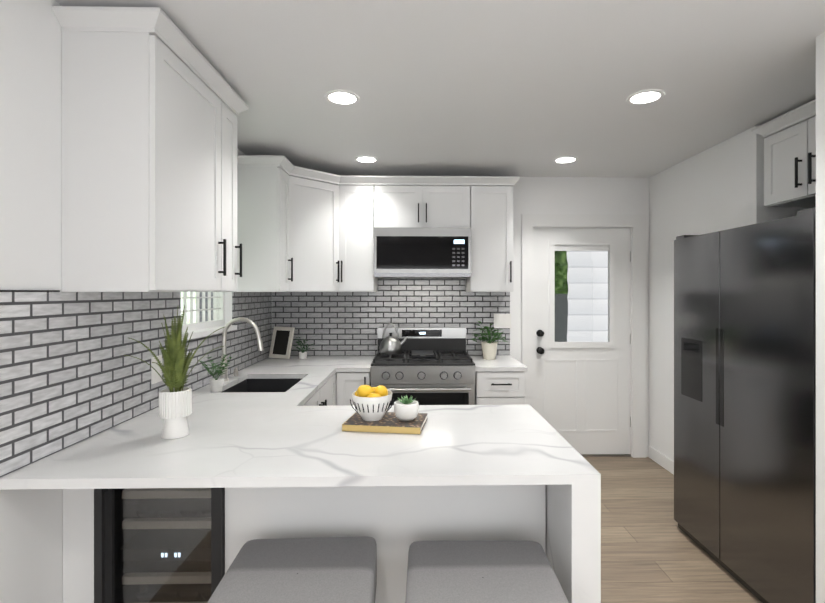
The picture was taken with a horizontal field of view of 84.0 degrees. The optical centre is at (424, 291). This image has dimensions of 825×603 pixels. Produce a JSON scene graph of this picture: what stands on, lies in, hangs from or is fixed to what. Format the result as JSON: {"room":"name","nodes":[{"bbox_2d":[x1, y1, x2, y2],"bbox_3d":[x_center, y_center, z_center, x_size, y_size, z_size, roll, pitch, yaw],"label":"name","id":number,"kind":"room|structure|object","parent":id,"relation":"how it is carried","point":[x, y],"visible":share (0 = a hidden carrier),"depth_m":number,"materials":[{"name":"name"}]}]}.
{"room":"kitchen","nodes":[
{"label":"kitchen","id":0,"kind":"room"},
{"bbox_2d":[0,0,244,602],"bbox_3d":[-1.309,0.220,0.670,0.120,2.440,6.780,0,0,-1],"label":"wall","id":1,"kind":"structure","parent":0,"point":[31,545],"depth_m":1.48,"materials":[{"name":"white paint"}]},
{"bbox_2d":[0,290,271,476],"bbox_3d":[-1.285,0.272,2.636,0.010,0.554,2.587,0,0,-1],"label":"backsplash","id":2,"kind":"structure","parent":1,"relation":"attached to","point":[71,374],"depth_m":1.71,"materials":[{"name":"tile"}]},
{"bbox_2d":[151,355,161,383],"bbox_3d":[-1.268,0.367,2.171,0.008,0.125,0.080,0,0,-1],"label":"outlet","id":3,"kind":"object","parent":2,"relation":"attached to","point":[155,377],"visible":0.79,"depth_m":2.16,"materials":[{"name":"white plastic"}]},
{"bbox_2d":[52,6,248,291],"bbox_3d":[-1.095,-0.486,1.984,0.362,0.972,0.842,0,0,-1],"label":"upper cabinet","id":4,"kind":"object","parent":1,"relation":"attached to","point":[154,104],"visible":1,"depth_m":1.61,"materials":[{"name":"white wood"}]},
{"bbox_2d":[181,292,224,332],"bbox_3d":[-1.354,-0.267,2.747,0.117,0.984,0.694,0,0,-1],"label":"window","id":5,"kind":"structure","parent":1,"relation":"in","point":[210,323],"depth_m":2.82,"materials":[{"name":"white glass"}]},
{"bbox_2d":[181,325,236,339],"bbox_3d":[-1.336,0.239,2.747,0.154,0.029,0.693,0,0,-1],"label":"window sill","id":6,"kind":"structure","parent":1,"relation":"attached to","point":[202,332],"depth_m":2.67,"materials":[{"name":"white"}]},
{"bbox_2d":[55,0,824,177],"bbox_3d":[0.643,-1.050,0.822,4.200,0.100,7.000,0,0,-1],"label":"ceiling","id":7,"kind":"structure","parent":0,"point":[528,88],"depth_m":2.13,"materials":[{"name":"white paint"}]},
{"bbox_2d":[325,90,359,105],"bbox_3d":[-0.423,-0.997,2.360,0.180,0.005,0.180,0,0,-1],"label":"recessed light","id":8,"kind":"object","parent":7,"relation":"in","point":[343,98],"visible":1,"depth_m":2.35,"materials":[{"name":"white plastic"}]},
{"bbox_2d":[354,156,377,162],"bbox_3d":[-0.439,-0.996,3.455,0.180,0.005,0.180,0,0,-1],"label":"recessed light","id":9,"kind":"object","parent":7,"relation":"in","point":[365,159],"visible":0.96,"depth_m":3.45,"materials":[{"name":"white"}]},
{"bbox_2d":[553,156,577,163],"bbox_3d":[1.066,-0.996,3.466,0.180,0.005,0.180,0,0,-1],"label":"recessed light","id":10,"kind":"object","parent":7,"relation":"in","point":[565,160],"visible":0.96,"depth_m":3.45,"materials":[{"name":"white"}]},
{"bbox_2d":[626,89,664,104],"bbox_3d":[1.133,-0.997,2.353,0.180,0.005,0.180,0,0,-1],"label":"recessed light","id":11,"kind":"object","parent":7,"relation":"in","point":[644,97],"visible":1,"depth_m":2.35,"materials":[{"name":"white plastic"}]},
{"bbox_2d":[377,177,648,444],"bbox_3d":[0.676,0.220,4.043,3.995,2.440,0.120,0,0,-1],"label":"wall","id":12,"kind":"structure","parent":0,"point":[581,195],"depth_m":4.00,"materials":[{"name":"white paint"}]},
{"bbox_2d":[234,155,519,291],"bbox_3d":[-0.275,-0.456,3.521,2.068,0.912,0.881,0,0,-1],"label":"upper cabinet","id":13,"kind":"object","parent":12,"relation":"attached to","point":[300,229],"visible":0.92,"depth_m":3.62,"materials":[{"name":"white wood"}]},
{"bbox_2d":[374,227,470,277],"bbox_3d":[-0.020,-0.309,3.758,0.758,0.382,0.399,0,0,-1],"label":"over-the-range microwave","id":14,"kind":"object","parent":13,"relation":"attached to","point":[406,252],"visible":1,"depth_m":3.56,"materials":[{"name":"silver metal"}]},
{"bbox_2d":[272,278,509,355],"bbox_3d":[-0.284,0.262,3.958,2.050,0.756,0.008,0,0,-1],"label":"backsplash","id":15,"kind":"structure","parent":12,"relation":"attached to","point":[336,323],"depth_m":3.95,"materials":[{"name":"tile"}]},
{"bbox_2d":[494,314,510,327],"bbox_3d":[0.675,0.253,3.969,0.150,0.125,0.008,0,0,-1],"label":"switch plate","id":16,"kind":"object","parent":15,"relation":"attached to","point":[502,320],"visible":0.95,"depth_m":3.97,"materials":[{"name":"white plastic"}]},
{"bbox_2d":[533,228,630,453],"bbox_3d":[1.381,0.432,3.995,0.868,1.980,0.116,0,0,-1],"label":"door","id":17,"kind":"structure","parent":12,"relation":"in","point":[581,397],"depth_m":4.01,"materials":[{"name":"white wood"}]},
{"bbox_2d":[522,214,645,457],"bbox_3d":[1.384,0.384,4.045,1.084,2.112,0.146,0,0,-1],"label":"door frame","id":18,"kind":"structure","parent":12,"relation":"attached to","point":[636,224],"depth_m":3.98,"materials":[{"name":"white painted wood"}]},
{"bbox_2d":[584,457,761,602],"bbox_3d":[0.643,1.490,0.821,4.200,0.100,7.000,0,0,-1],"label":"floor","id":19,"kind":"structure","parent":0,"point":[651,552],"depth_m":2.56,"materials":[{"name":"brown wood"}]},
{"bbox_2d":[94,488,224,602],"bbox_3d":[-0.918,1.010,1.857,0.410,0.848,0.623,0,0,-1],"label":"wine cooler","id":20,"kind":"object","parent":19,"relation":"on","point":[159,545],"visible":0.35,"depth_m":1.61,"materials":[{"name":"black glass"}]},
{"bbox_2d":[207,536,376,602],"bbox_3d":[-0.368,1.127,1.330,0.449,0.619,0.439,0,0,-1],"label":"stool","id":21,"kind":"object","parent":19,"relation":"on","point":[315,570],"visible":1,"depth_m":1.34,"materials":[{"name":"fabric"}]},
{"bbox_2d":[303,373,335,405],"bbox_3d":[-0.951,1.011,3.077,0.695,0.858,1.738,0,0,-1],"label":"base cabinet","id":22,"kind":"object","parent":19,"relation":"on","point":[324,394],"visible":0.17,"depth_m":2.97,"materials":[{"name":"white wood"}]},
{"bbox_2d":[0,356,343,489],"bbox_3d":[-0.945,0.565,2.648,0.690,0.030,2.597,0,0,-1],"label":"countertop","id":23,"kind":"structure","parent":22,"relation":"on","point":[132,453],"depth_m":1.65,"materials":[{"name":"stone"}]},
{"bbox_2d":[124,305,223,438],"bbox_3d":[-0.951,0.298,1.742,0.395,0.502,0.299,0,0,-1],"label":"vase","id":24,"kind":"object","parent":23,"relation":"on","point":[175,403],"visible":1,"depth_m":1.73,"materials":[{"name":"white ceramic"}]},
{"bbox_2d":[199,354,230,391],"bbox_3d":[-1.150,0.453,2.546,0.177,0.192,0.163,0,0,-1],"label":"potted plant","id":25,"kind":"object","parent":23,"relation":"on","point":[216,383],"visible":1,"depth_m":2.52,"materials":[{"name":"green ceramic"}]},
{"bbox_2d":[220,317,263,381],"bbox_3d":[-1.131,0.353,2.896,0.272,0.392,0.244,0,0,-1],"label":"faucet","id":26,"kind":"object","parent":23,"relation":"on","point":[257,332],"visible":0.85,"depth_m":2.82,"materials":[{"name":"silver metal"}]},
{"bbox_2d":[222,378,302,391],"bbox_3d":[-0.975,0.695,2.787,0.434,0.227,0.584,0,0,-1],"label":"sink","id":27,"kind":"object","parent":23,"relation":"in","point":[267,385],"depth_m":3.06,"materials":[{"name":"black metal"}]},
{"bbox_2d":[269,326,294,358],"bbox_3d":[-1.183,0.420,3.794,0.210,0.258,0.080,0,0,26],"label":"picture frame","id":28,"kind":"object","parent":23,"relation":"on","point":[281,343],"visible":0.98,"depth_m":3.79,"materials":[{"name":"beige wood"}]},
{"bbox_2d":[292,337,314,358],"bbox_3d":[-1.004,0.462,3.796,0.187,0.175,0.192,0,0,-1],"label":"plant","id":29,"kind":"object","parent":23,"relation":"on","point":[302,355],"visible":0.98,"depth_m":3.78,"materials":[{"name":"green plant"}]},
{"bbox_2d":[336,372,370,405],"bbox_3d":[-0.544,1.011,3.624,0.277,0.858,0.662,0,0,-1],"label":"base cabinet","id":30,"kind":"object","parent":19,"relation":"on","point":[348,384],"visible":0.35,"depth_m":3.33,"materials":[{"name":"white wood"}]},
{"bbox_2d":[336,356,374,371],"bbox_3d":[-0.510,0.565,3.633,0.222,0.030,0.647,0,0,-1],"label":"countertop","id":31,"kind":"structure","parent":30,"relation":"on","point":[349,363],"depth_m":3.47,"materials":[{"name":"stone"}]},
{"bbox_2d":[225,485,545,602],"bbox_3d":[-0.142,1.011,1.924,1.138,0.858,0.590,0,0,-1],"label":"base cabinet","id":32,"kind":"object","parent":19,"relation":"on","point":[394,522],"depth_m":1.63,"materials":[{"name":"white wood"}]},
{"bbox_2d":[224,399,600,602],"bbox_3d":[-0.030,0.995,1.797,1.104,0.890,0.855,0,0,-1],"label":"countertop","id":33,"kind":"structure","parent":32,"relation":"on","point":[287,438],"depth_m":1.51,"materials":[{"name":"stone"}]},
{"bbox_2d":[342,412,427,433],"bbox_3d":[-0.156,0.536,1.890,0.312,0.026,0.210,0,0,8],"label":"cutting board","id":34,"kind":"object","parent":33,"relation":"on","point":[389,422],"visible":0.9,"depth_m":1.81,"materials":[{"name":"brown wood"}]},
{"bbox_2d":[350,385,393,420],"bbox_3d":[-0.215,0.451,1.889,0.180,0.142,0.166,0,0,-1],"label":"lemon bowl","id":35,"kind":"object","parent":34,"relation":"on","point":[370,403],"visible":1,"depth_m":1.84,"materials":[{"name":"white ceramic"}]},
{"bbox_2d":[394,395,418,420],"bbox_3d":[-0.075,0.475,1.881,0.104,0.095,0.104,0,0,-1],"label":"succulent pot","id":36,"kind":"object","parent":34,"relation":"on","point":[406,409],"visible":1,"depth_m":1.85,"materials":[{"name":"white ceramic"}]},
{"bbox_2d":[371,327,474,404],"bbox_3d":[-0.017,0.873,3.604,0.756,1.135,0.705,0,0,-1],"label":"range","id":37,"kind":"object","parent":19,"relation":"on","point":[431,366],"visible":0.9,"depth_m":3.31,"materials":[{"name":"silver metal"}]},
{"bbox_2d":[379,323,406,354],"bbox_3d":[-0.254,0.373,3.703,0.224,0.243,0.184,0,0,-1],"label":"kettle","id":38,"kind":"object","parent":37,"relation":"on","point":[390,344],"visible":1,"depth_m":3.65,"materials":[{"name":"silver metal"}]},
{"bbox_2d":[405,540,567,602],"bbox_3d":[0.167,1.127,1.311,0.446,0.619,0.436,0,0,-1],"label":"stool","id":39,"kind":"object","parent":19,"relation":"on","point":[480,571],"visible":1,"depth_m":1.33,"materials":[{"name":"fabric"}]},
{"bbox_2d":[475,371,524,404],"bbox_3d":[0.550,1.011,3.647,0.360,0.858,0.662,0,0,-1],"label":"base cabinet","id":40,"kind":"object","parent":19,"relation":"on","point":[499,387],"visible":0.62,"depth_m":3.35,"materials":[{"name":"white wood"}]},
{"bbox_2d":[469,355,526,371],"bbox_3d":[0.554,0.565,3.660,0.380,0.030,0.639,0,0,-1],"label":"countertop","id":41,"kind":"structure","parent":40,"relation":"on","point":[501,362],"depth_m":3.47,"materials":[{"name":"stone"}]},
{"bbox_2d":[472,321,507,359],"bbox_3d":[0.524,0.395,3.749,0.311,0.309,0.324,0,0,-1],"label":"potted plant","id":42,"kind":"object","parent":41,"relation":"on","point":[489,348],"visible":1,"depth_m":3.71,"materials":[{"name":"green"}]},
{"bbox_2d":[674,208,815,602],"bbox_3d":[1.984,0.546,2.312,0.916,1.763,0.978,0,0,-1],"label":"fridge","id":43,"kind":"object","parent":19,"relation":"on","point":[745,406],"visible":0.9,"depth_m":2.15,"materials":[{"name":"black metal"}]},
{"bbox_2d":[649,32,824,602],"bbox_3d":[2.154,0.220,0.684,1.185,2.440,6.660,0,0,-1],"label":"wall","id":44,"kind":"structure","parent":0,"point":[718,187],"depth_m":3.15,"materials":[{"name":"white paint"}]},
{"bbox_2d":[646,445,673,474],"bbox_3d":[1.792,1.389,0.680,0.487,0.100,6.649,0,0,-1],"label":"baseboard","id":45,"kind":"structure","parent":44,"relation":"attached to","point":[661,459],"depth_m":3.80,"materials":[{"name":"white"}]},
{"bbox_2d":[751,99,815,206],"bbox_3d":[2.220,-0.736,2.288,0.500,0.472,0.935,0,0,-1],"label":"upper cabinet","id":46,"kind":"object","parent":44,"relation":"attached to","point":[790,159],"visible":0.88,"depth_m":2.52,"materials":[{"name":"white wood"}]},
{"label":"outside","id":47,"kind":"structure","parent":0,"visible":0},
{"bbox_2d":[181,292,195,323],"bbox_3d":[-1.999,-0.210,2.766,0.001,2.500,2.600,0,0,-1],"label":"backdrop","id":48,"kind":"structure","parent":47,"point":[188,305],"depth_m":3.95,"materials":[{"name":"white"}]},
{"bbox_2d":[555,251,607,341],"bbox_3d":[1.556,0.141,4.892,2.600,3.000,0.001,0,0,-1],"label":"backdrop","id":49,"kind":"structure","parent":47,"point":[573,295],"depth_m":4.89,"materials":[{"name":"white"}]}
]}

